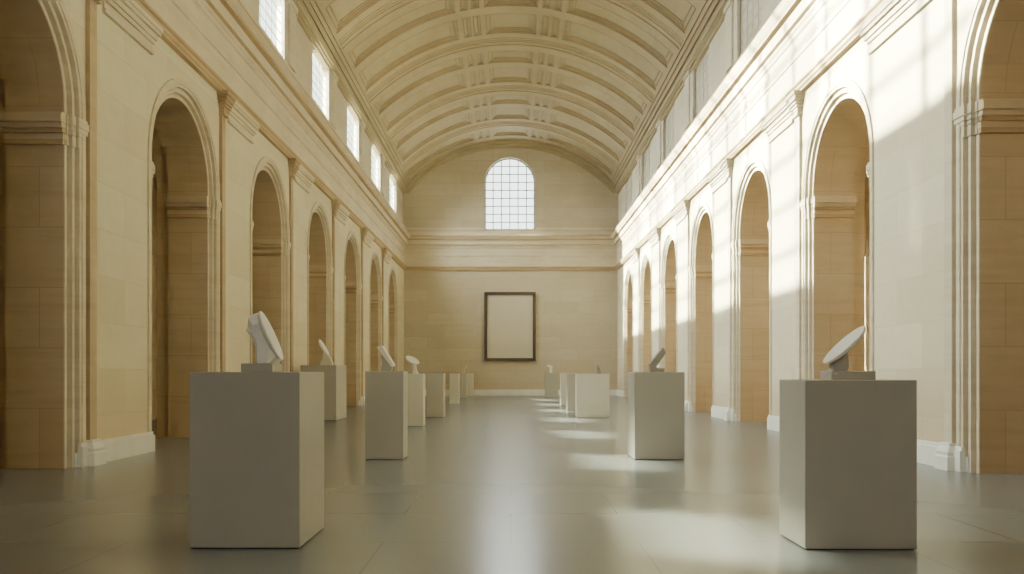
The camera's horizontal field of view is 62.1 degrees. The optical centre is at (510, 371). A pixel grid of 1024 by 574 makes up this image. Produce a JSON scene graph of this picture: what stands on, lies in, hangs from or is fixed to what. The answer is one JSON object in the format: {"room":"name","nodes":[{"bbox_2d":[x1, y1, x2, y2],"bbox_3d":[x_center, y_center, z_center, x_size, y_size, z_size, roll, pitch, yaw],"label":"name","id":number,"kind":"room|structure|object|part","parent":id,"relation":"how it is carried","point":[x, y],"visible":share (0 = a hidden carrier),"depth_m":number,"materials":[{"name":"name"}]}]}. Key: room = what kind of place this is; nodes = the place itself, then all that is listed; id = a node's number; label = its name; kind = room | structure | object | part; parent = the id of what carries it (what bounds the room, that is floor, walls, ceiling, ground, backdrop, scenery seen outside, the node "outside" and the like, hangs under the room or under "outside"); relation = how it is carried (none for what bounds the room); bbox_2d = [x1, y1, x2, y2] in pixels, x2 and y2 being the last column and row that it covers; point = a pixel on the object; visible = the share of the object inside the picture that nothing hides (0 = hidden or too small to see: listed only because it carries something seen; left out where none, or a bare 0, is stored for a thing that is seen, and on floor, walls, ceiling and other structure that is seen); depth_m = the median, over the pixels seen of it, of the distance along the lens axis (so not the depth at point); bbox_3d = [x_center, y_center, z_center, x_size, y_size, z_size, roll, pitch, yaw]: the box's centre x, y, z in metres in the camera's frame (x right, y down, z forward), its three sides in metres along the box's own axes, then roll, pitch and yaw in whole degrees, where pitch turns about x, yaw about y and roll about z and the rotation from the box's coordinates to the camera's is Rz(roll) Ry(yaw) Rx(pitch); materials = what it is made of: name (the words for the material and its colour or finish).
{"room":"museum","nodes":[
{"label":"museum","id":0,"kind":"room"},
{"bbox_2d":[152,174,156,419],"bbox_3d":[-9.125,-2.000,17.015,0.550,6.400,52.770,0,0,0],"label":"wall","id":1,"kind":"structure","parent":0,"point":[154,180],"depth_m":21.35,"materials":[{"name":"stone"}]},
{"bbox_2d":[63,0,403,439],"bbox_3d":[-5.975,-4.175,17.300,1.050,10.750,52.200,0,0,0],"label":"wall","id":2,"kind":"structure","parent":0,"point":[130,79],"depth_m":12.62,"materials":[{"name":"stone"}]},
{"bbox_2d":[0,0,88,468],"bbox_3d":[-5.950,-1.825,9.325,1.100,6.050,3.170,0,0,0],"label":"archway","id":3,"kind":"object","parent":2,"relation":"attached to","point":[44,127],"depth_m":10.55,"materials":[{"name":"stone"}]},
{"bbox_2d":[85,0,105,465],"bbox_3d":[-5.370,-2.015,10.980,0.260,6.430,0.460,0,0,0],"label":"trim","id":4,"kind":"structure","parent":2,"relation":"attached to","point":[96,455],"depth_m":10.93,"materials":[{"name":"stone"}]},
{"bbox_2d":[102,0,162,54],"bbox_3d":[-5.385,-5.015,12.155,0.170,0.430,1.630,0,0,0],"label":"trim","id":5,"kind":"structure","parent":2,"relation":"attached to","point":[127,15],"depth_m":12.14,"materials":[{"name":"stone"}]},
{"bbox_2d":[147,79,221,437],"bbox_3d":[-5.950,-1.825,14.325,1.100,6.050,3.170,0,0,0],"label":"archway","id":6,"kind":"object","parent":2,"relation":"attached to","point":[181,142],"depth_m":15.55,"materials":[{"name":"stone"}]},
{"bbox_2d":[76,397,361,466],"bbox_3d":[-5.945,1.050,17.285,1.110,0.300,52.230,0,0,0],"label":"baseboard","id":7,"kind":"structure","parent":2,"relation":"attached to","point":[116,448],"depth_m":11.86,"materials":[{"name":"beige stone"}]},
{"bbox_2d":[217,90,235,371],"bbox_3d":[-5.370,-2.015,15.980,0.260,6.430,0.460,0,0,0],"label":"trim","id":8,"kind":"structure","parent":2,"relation":"attached to","point":[226,99],"depth_m":15.89,"materials":[{"name":"stone"}]},
{"bbox_2d":[227,101,259,143],"bbox_3d":[-5.385,-5.015,17.155,0.170,0.430,1.630,0,0,0],"label":"trim","id":9,"kind":"structure","parent":2,"relation":"attached to","point":[239,119],"depth_m":17.05,"materials":[{"name":"stone"}]},
{"bbox_2d":[259,0,280,53],"bbox_3d":[-5.620,-8.330,19.680,0.070,1.620,2.200,0,0,0],"label":"window","id":10,"kind":"structure","parent":2,"relation":"in","point":[265,1],"depth_m":20.11,"materials":[{"name":"paint"}]},
{"bbox_3d":[-5.620,-8.330,19.680,0.070,1.620,2.200,0,0,0],"label":"frame","id":11,"kind":"part","parent":10,"relation":"part of","materials":[{"name":"paint"}]},
{"bbox_2d":[250,156,290,371],"bbox_3d":[-5.950,-1.825,19.325,1.100,6.050,3.170,0,0,0],"label":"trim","id":12,"kind":"structure","parent":2,"relation":"attached to","point":[270,244],"depth_m":20.55,"materials":[{"name":"stone"}]},
{"bbox_2d":[134,0,410,269],"bbox_3d":[-5.300,-6.340,17.350,0.500,2.280,52.300,0,0,0],"label":"trim","id":13,"kind":"structure","parent":2,"relation":"attached to","point":[222,41],"depth_m":18.87,"materials":[{"name":"stone"}]},
{"bbox_2d":[281,0,297,75],"bbox_3d":[-5.440,-8.410,21.080,0.160,1.780,1.240,0,0,0],"label":"trim","id":14,"kind":"structure","parent":2,"relation":"attached to","point":[289,10],"depth_m":20.80,"materials":[{"name":"stone"}]},
{"bbox_2d":[288,158,300,371],"bbox_3d":[-5.370,-2.015,20.980,0.260,6.430,0.460,0,0,0],"label":"trim","id":15,"kind":"structure","parent":2,"relation":"attached to","point":[293,163],"depth_m":20.89,"materials":[{"name":"stone"}]},
{"bbox_2d":[294,165,314,193],"bbox_3d":[-5.385,-5.015,22.155,0.170,0.430,1.630,0,0,0],"label":"trim","id":16,"kind":"structure","parent":2,"relation":"attached to","point":[304,179],"depth_m":22.10,"materials":[{"name":"stone"}]},
{"bbox_2d":[313,52,325,115],"bbox_3d":[-5.620,-8.330,24.680,0.070,1.620,2.200,0,0,0],"label":"window","id":17,"kind":"structure","parent":2,"relation":"in","point":[319,65],"depth_m":24.91,"materials":[{"name":"glass"}]},
{"bbox_2d":[307,201,332,364],"bbox_3d":[-5.950,-1.825,24.325,1.100,6.050,3.170,0,0,0],"label":"trim","id":18,"kind":"structure","parent":2,"relation":"attached to","point":[319,244],"depth_m":25.55,"materials":[{"name":"stone"}]},
{"bbox_2d":[326,70,337,130],"bbox_3d":[-5.440,-8.410,26.080,0.160,1.780,1.240,0,0,0],"label":"trim","id":19,"kind":"structure","parent":2,"relation":"attached to","point":[331,77],"depth_m":25.80,"materials":[{"name":"stone"}]},
{"bbox_2d":[331,199,340,364],"bbox_3d":[-5.370,-2.015,25.980,0.260,6.430,0.460,0,0,0],"label":"trim","id":20,"kind":"structure","parent":2,"relation":"attached to","point":[335,203],"depth_m":25.89,"materials":[{"name":"stone"}]},
{"bbox_2d":[335,205,349,225],"bbox_3d":[-5.385,-5.015,27.155,0.170,0.430,1.630,0,0,0],"label":"trim","id":21,"kind":"structure","parent":2,"relation":"attached to","point":[342,213],"depth_m":27.11,"materials":[{"name":"stone"}]},
{"bbox_2d":[287,0,406,194],"bbox_3d":[-5.460,-9.180,17.300,0.320,0.240,52.200,0,0,0],"label":"trim","id":22,"kind":"structure","parent":2,"relation":"attached to","point":[319,53],"depth_m":27.09,"materials":[{"name":"stone"}]},
{"bbox_2d":[347,107,356,158],"bbox_3d":[-5.620,-8.330,29.680,0.070,1.620,2.200,0,0,0],"label":"window","id":23,"kind":"structure","parent":2,"relation":"in","point":[354,125],"depth_m":30.32,"materials":[{"name":"paint"}]},
{"bbox_2d":[344,231,361,404],"bbox_3d":[-5.950,-1.825,29.325,1.100,6.050,3.170,0,0,0],"label":"archway","id":24,"kind":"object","parent":2,"relation":"attached to","point":[352,263],"depth_m":30.55,"materials":[{"name":"stone"}]},
{"bbox_2d":[357,119,365,169],"bbox_3d":[-5.440,-8.410,31.080,0.160,1.780,1.240,0,0,0],"label":"trim","id":25,"kind":"structure","parent":2,"relation":"attached to","point":[361,125],"depth_m":30.80,"materials":[{"name":"stone"}]},
{"bbox_2d":[360,227,367,404],"bbox_3d":[-5.370,-2.015,30.980,0.260,6.430,0.460,0,0,0],"label":"trim","id":26,"kind":"structure","parent":2,"relation":"attached to","point":[363,231],"depth_m":30.89,"materials":[{"name":"stone"}]},
{"bbox_2d":[363,232,373,247],"bbox_3d":[-5.385,-5.015,32.155,0.170,0.430,1.630,0,0,0],"label":"trim","id":27,"kind":"structure","parent":2,"relation":"attached to","point":[368,239],"depth_m":32.16,"materials":[{"name":"stone"}]},
{"bbox_2d":[372,149,377,187],"bbox_3d":[-5.620,-8.330,34.680,0.070,1.620,2.200,0,0,0],"label":"window","id":28,"kind":"structure","parent":2,"relation":"in","point":[373,152],"depth_m":35.33,"materials":[{"name":"paint"}]},
{"bbox_3d":[-5.620,-8.330,34.680,0.070,1.620,2.200,0,0,0],"label":"frame","id":29,"kind":"part","parent":28,"relation":"part of","materials":[{"name":"paint"}]},
{"bbox_2d":[369,251,382,370],"bbox_3d":[-5.950,-1.825,34.325,1.100,6.050,3.170,0,0,0],"label":"archway","id":30,"kind":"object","parent":2,"relation":"attached to","point":[375,280],"depth_m":35.55,"materials":[{"name":"stone"}]},
{"bbox_2d":[378,155,385,197],"bbox_3d":[-5.440,-8.410,36.080,0.160,1.780,1.240,0,0,0],"label":"trim","id":31,"kind":"structure","parent":2,"relation":"attached to","point":[381,160],"depth_m":35.80,"materials":[{"name":"stone"}]},
{"bbox_2d":[381,248,387,345],"bbox_3d":[-5.370,-2.015,35.980,0.260,6.430,0.460,0,0,0],"label":"trim","id":32,"kind":"structure","parent":2,"relation":"attached to","point":[383,250],"depth_m":35.89,"materials":[{"name":"stone"}]},
{"bbox_2d":[384,251,391,263],"bbox_3d":[-5.385,-5.015,37.155,0.170,0.430,1.630,0,0,0],"label":"trim","id":33,"kind":"structure","parent":2,"relation":"attached to","point":[388,254],"depth_m":37.19,"materials":[{"name":"stone"}]},
{"bbox_2d":[390,178,393,209],"bbox_3d":[-5.620,-8.330,39.680,0.070,1.620,2.200,0,0,0],"label":"window","id":34,"kind":"structure","parent":2,"relation":"in","point":[392,186],"depth_m":40.33,"materials":[{"name":"glass"}]},
{"bbox_2d":[388,267,398,370],"bbox_3d":[-5.950,-1.825,39.325,1.100,6.050,3.170,0,0,0],"label":"archway","id":35,"kind":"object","parent":2,"relation":"attached to","point":[393,306],"depth_m":40.55,"materials":[{"name":"stone"}]},
{"bbox_2d":[403,148,617,389],"bbox_3d":[0.000,-5.500,43.575,12.100,13.400,0.350,0,0,0],"label":"wall","id":36,"kind":"structure","parent":0,"point":[577,310],"depth_m":43.40,"materials":[{"name":"stone"}]},
{"bbox_2d":[484,292,535,360],"bbox_3d":[-0.040,-2.320,43.335,2.620,3.520,0.110,0,0,0],"label":"picture","id":37,"kind":"object","parent":36,"relation":"attached to","point":[509,317],"visible":1,"depth_m":43.33,"materials":[{"name":"brown wood"}]},
{"bbox_2d":[485,158,534,229],"bbox_3d":[-0.050,-9.110,43.600,2.560,3.680,0.100,0,0,0],"label":"window","id":38,"kind":"structure","parent":36,"relation":"in","point":[509,159],"depth_m":43.57,"materials":[{"name":"metal"}]},
{"bbox_2d":[406,139,615,193],"bbox_3d":[0.000,-10.463,43.255,11.075,2.774,0.310,0,0,0],"label":"trim","id":39,"kind":"structure","parent":36,"relation":"attached to","point":[423,173],"depth_m":43.22,"materials":[{"name":"stone"}]},
{"bbox_2d":[405,227,616,269],"bbox_3d":[0.000,-6.285,43.225,11.000,2.170,0.450,0,0,0],"label":"trim","id":40,"kind":"structure","parent":36,"relation":"attached to","point":[424,250],"depth_m":43.30,"materials":[{"name":"stone"}]},
{"bbox_2d":[425,390,616,395],"bbox_3d":[0.000,1.050,43.375,10.900,0.300,0.070,0,0,0],"label":"baseboard","id":41,"kind":"structure","parent":36,"relation":"attached to","point":[476,392],"depth_m":43.34,"materials":[{"name":"beige stone"}]},
{"bbox_2d":[294,0,727,191],"bbox_3d":[0.000,-10.539,17.300,10.699,2.741,52.200,0,0,0],"label":"ceiling","id":42,"kind":"structure","parent":0,"point":[431,79],"depth_m":30.30,"materials":[{"name":"paint"}]},
{"bbox_2d":[0,396,1023,573],"bbox_3d":[0.000,1.300,17.300,19.200,0.200,52.800,0,0,0],"label":"floor","id":43,"kind":"structure","parent":0,"point":[492,484],"depth_m":7.37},
{"bbox_2d":[189,372,323,548],"bbox_3d":[-1.805,0.600,6.140,0.750,1.200,0.760,0,0,0],"label":"plinth","id":44,"kind":"object","parent":43,"relation":"on","point":[256,439],"visible":1,"depth_m":5.76,"materials":[{"name":"paint"}]},
{"bbox_2d":[241,311,282,371],"bbox_3d":[-1.759,-0.217,6.059,0.263,0.434,0.309,0,0,0],"label":"sculpture","id":45,"kind":"object","parent":44,"relation":"on","point":[268,352],"visible":0.99,"depth_m":5.95,"materials":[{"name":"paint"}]},
{"bbox_2d":[300,365,345,420],"bbox_3d":[-4.755,0.515,21.650,0.890,1.370,1.300,0,0,0],"label":"plinth","id":46,"kind":"object","parent":43,"relation":"on","point":[334,375],"visible":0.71,"depth_m":21.00,"materials":[{"name":"paint"}]},
{"bbox_2d":[319,340,332,364],"bbox_3d":[-4.678,-0.495,21.500,0.355,0.650,0.380,0,0,0],"label":"sculpture","id":47,"kind":"object","parent":46,"relation":"on","point":[326,360],"visible":0.97,"depth_m":21.42,"materials":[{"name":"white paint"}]},
{"bbox_3d":[-4.650,-0.338,21.500,0.300,0.337,0.160,0,0,0],"label":"stem","id":48,"kind":"part","parent":47,"relation":"part of","materials":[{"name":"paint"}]},
{"bbox_2d":[365,371,407,459],"bbox_3d":[-1.728,0.595,11.840,0.525,1.210,0.480,0,0,0],"label":"plinth","id":49,"kind":"object","parent":43,"relation":"on","point":[386,392],"visible":1,"depth_m":11.60,"materials":[{"name":"paint"}]},
{"bbox_2d":[377,346,395,370],"bbox_3d":[-1.735,-0.187,11.840,0.235,0.354,0.200,0,0,0],"label":"sculpture","id":50,"kind":"object","parent":49,"relation":"on","point":[388,364],"visible":0.95,"depth_m":11.77,"materials":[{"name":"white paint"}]},
{"bbox_2d":[408,374,424,426],"bbox_3d":[-2.155,0.620,18.950,0.450,1.160,0.500,0,0,0],"label":"plinth","id":51,"kind":"object","parent":43,"relation":"on","point":[416,382],"visible":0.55,"depth_m":18.70,"materials":[{"name":"paint"}]},
{"bbox_2d":[406,356,418,373],"bbox_3d":[-2.189,-0.162,18.955,0.301,0.405,0.259,0,0,0],"label":"sculpture","id":52,"kind":"object","parent":51,"relation":"on","point":[412,360],"visible":1,"depth_m":18.91,"materials":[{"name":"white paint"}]},
{"bbox_3d":[-2.132,-0.100,18.950,0.175,0.280,0.150,0,0,0],"label":"stem","id":53,"kind":"part","parent":52,"relation":"part of","materials":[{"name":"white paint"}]},
{"bbox_2d":[426,373,444,416],"bbox_3d":[-2.007,0.615,22.750,0.465,1.170,0.500,0,0,0],"label":"plinth","id":54,"kind":"object","parent":43,"relation":"on","point":[435,382],"visible":1,"depth_m":22.50,"materials":[{"name":"paint"}]},
{"bbox_2d":[449,374,459,403],"bbox_3d":[-2.125,0.630,32.125,0.350,1.140,0.450,0,0,0],"label":"plinth","id":55,"kind":"object","parent":43,"relation":"on","point":[454,379],"visible":1,"depth_m":31.90,"materials":[{"name":"paint"}]},
{"bbox_2d":[458,373,466,397],"bbox_3d":[-2.210,0.625,39.100,0.380,1.150,0.400,0,0,0],"label":"plinth","id":56,"kind":"object","parent":43,"relation":"on","point":[463,376],"visible":0.68,"depth_m":38.90,"materials":[{"name":"paint"}]},
{"bbox_2d":[467,373,473,396],"bbox_3d":[-2.020,0.635,41.800,0.360,1.130,0.400,0,0,0],"label":"plinth","id":57,"kind":"object","parent":43,"relation":"on","point":[470,376],"visible":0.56,"depth_m":41.59,"materials":[{"name":"paint"}]},
{"bbox_2d":[545,373,557,397],"bbox_3d":[1.900,0.620,39.950,0.600,1.160,0.500,0,0,0],"label":"plinth","id":58,"kind":"object","parent":43,"relation":"on","point":[551,379],"visible":1,"depth_m":39.70,"materials":[{"name":"paint"}]},
{"bbox_2d":[560,373,574,405],"bbox_3d":[2.045,0.625,30.550,0.510,1.150,0.500,0,0,0],"label":"plinth","id":59,"kind":"object","parent":43,"relation":"on","point":[562,375],"visible":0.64,"depth_m":30.30,"materials":[{"name":"paint"}]},
{"bbox_2d":[566,374,574,410],"bbox_3d":[2.080,0.625,26.700,0.640,1.150,0.600,0,0,0],"label":"plinth","id":60,"kind":"object","parent":43,"relation":"on","point":[570,378],"visible":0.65,"depth_m":26.40,"materials":[{"name":"paint"}]},
{"bbox_2d":[575,374,609,417],"bbox_3d":[2.152,0.625,22.450,0.865,1.150,0.500,0,0,0],"label":"plinth","id":61,"kind":"object","parent":43,"relation":"on","point":[592,391],"visible":1,"depth_m":22.20,"materials":[{"name":"paint"}]},
{"bbox_2d":[596,365,600,373],"bbox_3d":[2.322,-0.069,22.450,0.114,0.238,0.100,0,0,0],"label":"sculpture","id":62,"kind":"object","parent":61,"relation":"on","point":[597,366],"visible":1,"depth_m":22.40,"materials":[{"name":"grey stone"}]},
{"bbox_2d":[628,372,684,459],"bbox_3d":[2.033,0.600,11.940,0.685,1.200,0.680,0,0,0],"label":"plinth","id":63,"kind":"object","parent":43,"relation":"on","point":[656,400],"visible":1,"depth_m":11.60,"materials":[{"name":"paint"}]},
{"bbox_2d":[648,347,665,371],"bbox_3d":[2.047,-0.171,11.900,0.223,0.343,0.150,0,0,0],"label":"sculpture","id":64,"kind":"object","parent":63,"relation":"on","point":[654,362],"visible":0.98,"depth_m":11.83,"materials":[{"name":"grey stone"}]},
{"bbox_2d":[779,379,916,549],"bbox_3d":[2.357,0.627,5.995,0.755,1.146,0.550,0,0,0],"label":"plinth","id":65,"kind":"object","parent":43,"relation":"on","point":[848,448],"visible":0.98,"depth_m":5.72,"materials":[{"name":"paint"}]},
{"bbox_2d":[820,326,875,379],"bbox_3d":[2.368,-0.136,5.990,0.316,0.379,0.320,0,0,0],"label":"sculpture","id":66,"kind":"object","parent":65,"relation":"on","point":[838,359],"visible":1,"depth_m":5.92,"materials":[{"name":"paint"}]},
{"bbox_3d":[2.310,-0.087,5.990,0.118,0.162,0.090,0,0,0],"label":"stem","id":67,"kind":"part","parent":66,"relation":"part of","materials":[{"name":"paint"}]},
{"bbox_3d":[2.349,-0.192,5.990,0.278,0.267,0.320,0,0,0],"label":"plate","id":68,"kind":"part","parent":66,"relation":"part of","materials":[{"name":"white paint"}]},
{"bbox_2d":[618,0,973,442],"bbox_3d":[5.975,-4.175,17.300,1.050,10.750,52.200,0,0,0],"label":"wall","id":69,"kind":"structure","parent":0,"point":[901,82],"depth_m":12.46,"materials":[{"name":"stone"}]},
{"bbox_2d":[623,267,632,396],"bbox_3d":[5.950,-1.825,39.325,1.100,6.050,3.170,0,0,0],"label":"archway","id":70,"kind":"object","parent":69,"relation":"attached to","point":[628,285],"depth_m":40.55,"materials":[{"name":"stone"}]},
{"bbox_2d":[626,175,631,211],"bbox_3d":[5.545,-8.305,39.680,0.070,1.570,2.200,0,0,0],"label":"window","id":71,"kind":"structure","parent":69,"relation":"in","point":[629,182],"depth_m":39.73,"materials":[{"name":"stone"}]},
{"bbox_3d":[5.549,-8.305,39.680,0.001,1.570,2.200,0,0,0],"label":"pane","id":72,"kind":"part","parent":71,"relation":"part of","materials":[{"name":"glass"}]},
{"bbox_2d":[629,251,637,263],"bbox_3d":[5.385,-5.015,37.155,0.170,0.430,1.630,0,0,0],"label":"trim","id":73,"kind":"structure","parent":69,"relation":"attached to","point":[632,255],"depth_m":37.15,"materials":[{"name":"stone"}]},
{"bbox_2d":[634,248,639,371],"bbox_3d":[5.370,-2.015,35.980,0.260,6.430,0.460,0,0,0],"label":"trim","id":74,"kind":"structure","parent":69,"relation":"attached to","point":[637,250],"depth_m":35.89,"materials":[{"name":"stone"}]},
{"bbox_2d":[636,155,642,196],"bbox_3d":[5.440,-8.410,36.080,0.160,1.780,1.240,0,0,0],"label":"trim","id":75,"kind":"structure","parent":69,"relation":"attached to","point":[639,159],"depth_m":35.80,"materials":[{"name":"stone"}]},
{"bbox_2d":[639,251,651,371],"bbox_3d":[5.950,-1.825,34.325,1.100,6.050,3.170,0,0,0],"label":"archway","id":76,"kind":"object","parent":69,"relation":"attached to","point":[645,287],"depth_m":35.55,"materials":[{"name":"stone"}]},
{"bbox_2d":[643,145,649,188],"bbox_3d":[5.545,-8.305,34.680,0.070,1.570,2.200,0,0,0],"label":"window","id":77,"kind":"structure","parent":69,"relation":"in","point":[646,157],"depth_m":34.75,"materials":[{"name":"stone"}]},
{"bbox_2d":[647,231,657,247],"bbox_3d":[5.385,-5.015,32.155,0.170,0.430,1.630,0,0,0],"label":"trim","id":78,"kind":"structure","parent":69,"relation":"attached to","point":[652,238],"depth_m":32.14,"materials":[{"name":"stone"}]},
{"bbox_2d":[653,227,660,367],"bbox_3d":[5.370,-2.015,30.980,0.260,6.430,0.460,0,0,0],"label":"trim","id":79,"kind":"structure","parent":69,"relation":"attached to","point":[657,230],"depth_m":30.89,"materials":[{"name":"stone"}]},
{"bbox_2d":[656,119,664,168],"bbox_3d":[5.440,-8.410,31.080,0.160,1.780,1.240,0,0,0],"label":"trim","id":80,"kind":"structure","parent":69,"relation":"attached to","point":[660,126],"depth_m":30.80,"materials":[{"name":"stone"}]},
{"bbox_2d":[659,231,677,371],"bbox_3d":[5.950,-1.825,29.325,1.100,6.050,3.170,0,0,0],"label":"trim","id":81,"kind":"structure","parent":69,"relation":"attached to","point":[668,286],"depth_m":30.55,"materials":[{"name":"stone"}]},
{"bbox_2d":[665,106,673,157],"bbox_3d":[5.545,-8.305,29.680,0.070,1.570,2.200,0,0,0],"label":"window","id":82,"kind":"structure","parent":69,"relation":"in","point":[669,121],"depth_m":29.71,"materials":[{"name":"stone"}]},
{"bbox_2d":[615,0,733,194],"bbox_3d":[5.460,-9.180,17.300,0.320,0.240,52.200,0,0,0],"label":"trim","id":83,"kind":"structure","parent":69,"relation":"attached to","point":[704,47],"depth_m":27.17,"materials":[{"name":"stone"}]},
{"bbox_2d":[672,205,686,225],"bbox_3d":[5.385,-5.015,27.155,0.170,0.430,1.630,0,0,0],"label":"trim","id":84,"kind":"structure","parent":69,"relation":"attached to","point":[678,213],"depth_m":27.12,"materials":[{"name":"stone"}]},
{"bbox_2d":[681,199,690,411],"bbox_3d":[5.370,-2.015,25.980,0.260,6.430,0.460,0,0,0],"label":"pilaster","id":85,"kind":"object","parent":69,"relation":"attached to","point":[685,203],"depth_m":25.89,"materials":[{"name":"stone"}]},
{"bbox_2d":[683,70,694,131],"bbox_3d":[5.440,-8.410,26.080,0.160,1.780,1.240,0,0,0],"label":"trim","id":86,"kind":"structure","parent":69,"relation":"attached to","point":[689,78],"depth_m":25.80,"materials":[{"name":"stone"}]},
{"bbox_2d":[688,201,713,411],"bbox_3d":[5.950,-1.825,24.325,1.100,6.050,3.170,0,0,0],"label":"archway","id":87,"kind":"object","parent":69,"relation":"attached to","point":[701,251],"depth_m":25.55,"materials":[{"name":"stone"}]},
{"bbox_2d":[695,49,708,116],"bbox_3d":[5.545,-8.305,24.680,0.070,1.570,2.200,0,0,0],"label":"window","id":88,"kind":"structure","parent":69,"relation":"in","point":[702,71],"depth_m":24.60,"materials":[{"name":"stone"}]},
{"bbox_2d":[707,165,727,193],"bbox_3d":[5.385,-5.015,22.155,0.170,0.430,1.630,0,0,0],"label":"trim","id":89,"kind":"structure","parent":69,"relation":"attached to","point":[717,179],"depth_m":22.09,"materials":[{"name":"stone"}]},
{"bbox_2d":[721,158,733,420],"bbox_3d":[5.370,-2.015,20.980,0.260,6.430,0.460,0,0,0],"label":"pilaster","id":90,"kind":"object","parent":69,"relation":"attached to","point":[727,163],"depth_m":20.89,"materials":[{"name":"stone"}]},
{"bbox_2d":[723,0,739,76],"bbox_3d":[5.440,-8.410,21.080,0.160,1.780,1.240,0,0,0],"label":"window","id":91,"kind":"structure","parent":69,"relation":"attached to","point":[732,8],"depth_m":20.80,"materials":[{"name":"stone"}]},
{"bbox_2d":[611,0,886,269],"bbox_3d":[5.300,-6.340,17.350,0.500,2.280,52.300,0,0,0],"label":"trim","id":92,"kind":"structure","parent":69,"relation":"attached to","point":[799,41],"depth_m":18.90,"materials":[{"name":"stone"}]},
{"bbox_2d":[740,0,761,54],"bbox_3d":[5.545,-8.305,19.680,0.070,1.570,2.200,0,0,0],"label":"window","id":93,"kind":"structure","parent":69,"relation":"in","point":[750,10],"depth_m":19.79,"materials":[{"name":"stone"}]},
{"bbox_2d":[731,156,771,421],"bbox_3d":[5.950,-1.825,19.325,1.100,6.050,3.170,0,0,0],"label":"archway","id":94,"kind":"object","parent":69,"relation":"attached to","point":[751,244],"depth_m":20.55,"materials":[{"name":"stone"}]},
{"bbox_2d":[761,101,793,143],"bbox_3d":[5.385,-5.015,17.155,0.170,0.430,1.630,0,0,0],"label":"trim","id":95,"kind":"structure","parent":69,"relation":"attached to","point":[781,119],"depth_m":17.03,"materials":[{"name":"stone"}]},
{"bbox_2d":[616,390,966,471],"bbox_3d":[5.945,1.050,17.285,1.110,0.300,52.230,0,0,0],"label":"baseboard","id":96,"kind":"structure","parent":69,"relation":"attached to","point":[926,451],"depth_m":11.15,"materials":[{"name":"beige stone"}]},
{"bbox_2d":[786,90,804,378],"bbox_3d":[5.370,-2.015,15.980,0.260,6.430,0.460,0,0,0],"label":"pilaster","id":97,"kind":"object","parent":69,"relation":"attached to","point":[795,99],"depth_m":15.89,"materials":[{"name":"stone"}]},
{"bbox_2d":[800,79,873,378],"bbox_3d":[5.950,-1.825,14.325,1.100,6.050,3.170,0,0,0],"label":"archway","id":98,"kind":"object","parent":69,"relation":"attached to","point":[840,140],"depth_m":15.55,"materials":[{"name":"stone"}]},
{"bbox_2d":[858,0,932,54],"bbox_3d":[5.385,-5.015,11.905,0.170,0.430,2.130,0,0,0],"label":"trim","id":99,"kind":"structure","parent":69,"relation":"attached to","point":[892,15],"depth_m":12.10,"materials":[{"name":"stone"}]},
{"bbox_2d":[934,0,956,470],"bbox_3d":[5.370,-2.015,10.480,0.260,6.430,0.460,0,0,0],"label":"pilaster","id":100,"kind":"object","parent":69,"relation":"attached to","point":[944,459],"depth_m":10.42,"materials":[{"name":"stone"}]},
{"bbox_2d":[953,0,1023,472],"bbox_3d":[5.950,-1.825,8.825,1.100,6.050,3.170,0,0,0],"label":"archway","id":101,"kind":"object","parent":69,"relation":"attached to","point":[988,115],"depth_m":10.05,"materials":[{"name":"stone"}]},
{"bbox_2d":[864,174,869,370],"bbox_3d":[9.125,-2.000,17.015,0.550,6.400,52.770,0,0,0],"label":"wall","id":102,"kind":"structure","parent":0,"point":[867,180],"depth_m":21.33,"materials":[{"name":"stone"}]},
{"bbox_2d":[865,150,869,178],"bbox_3d":[7.925,-5.100,17.300,2.950,0.200,52.200,0,0,0],"label":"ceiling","id":103,"kind":"structure","parent":0,"point":[868,160],"depth_m":20.00,"materials":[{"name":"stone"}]}
]}

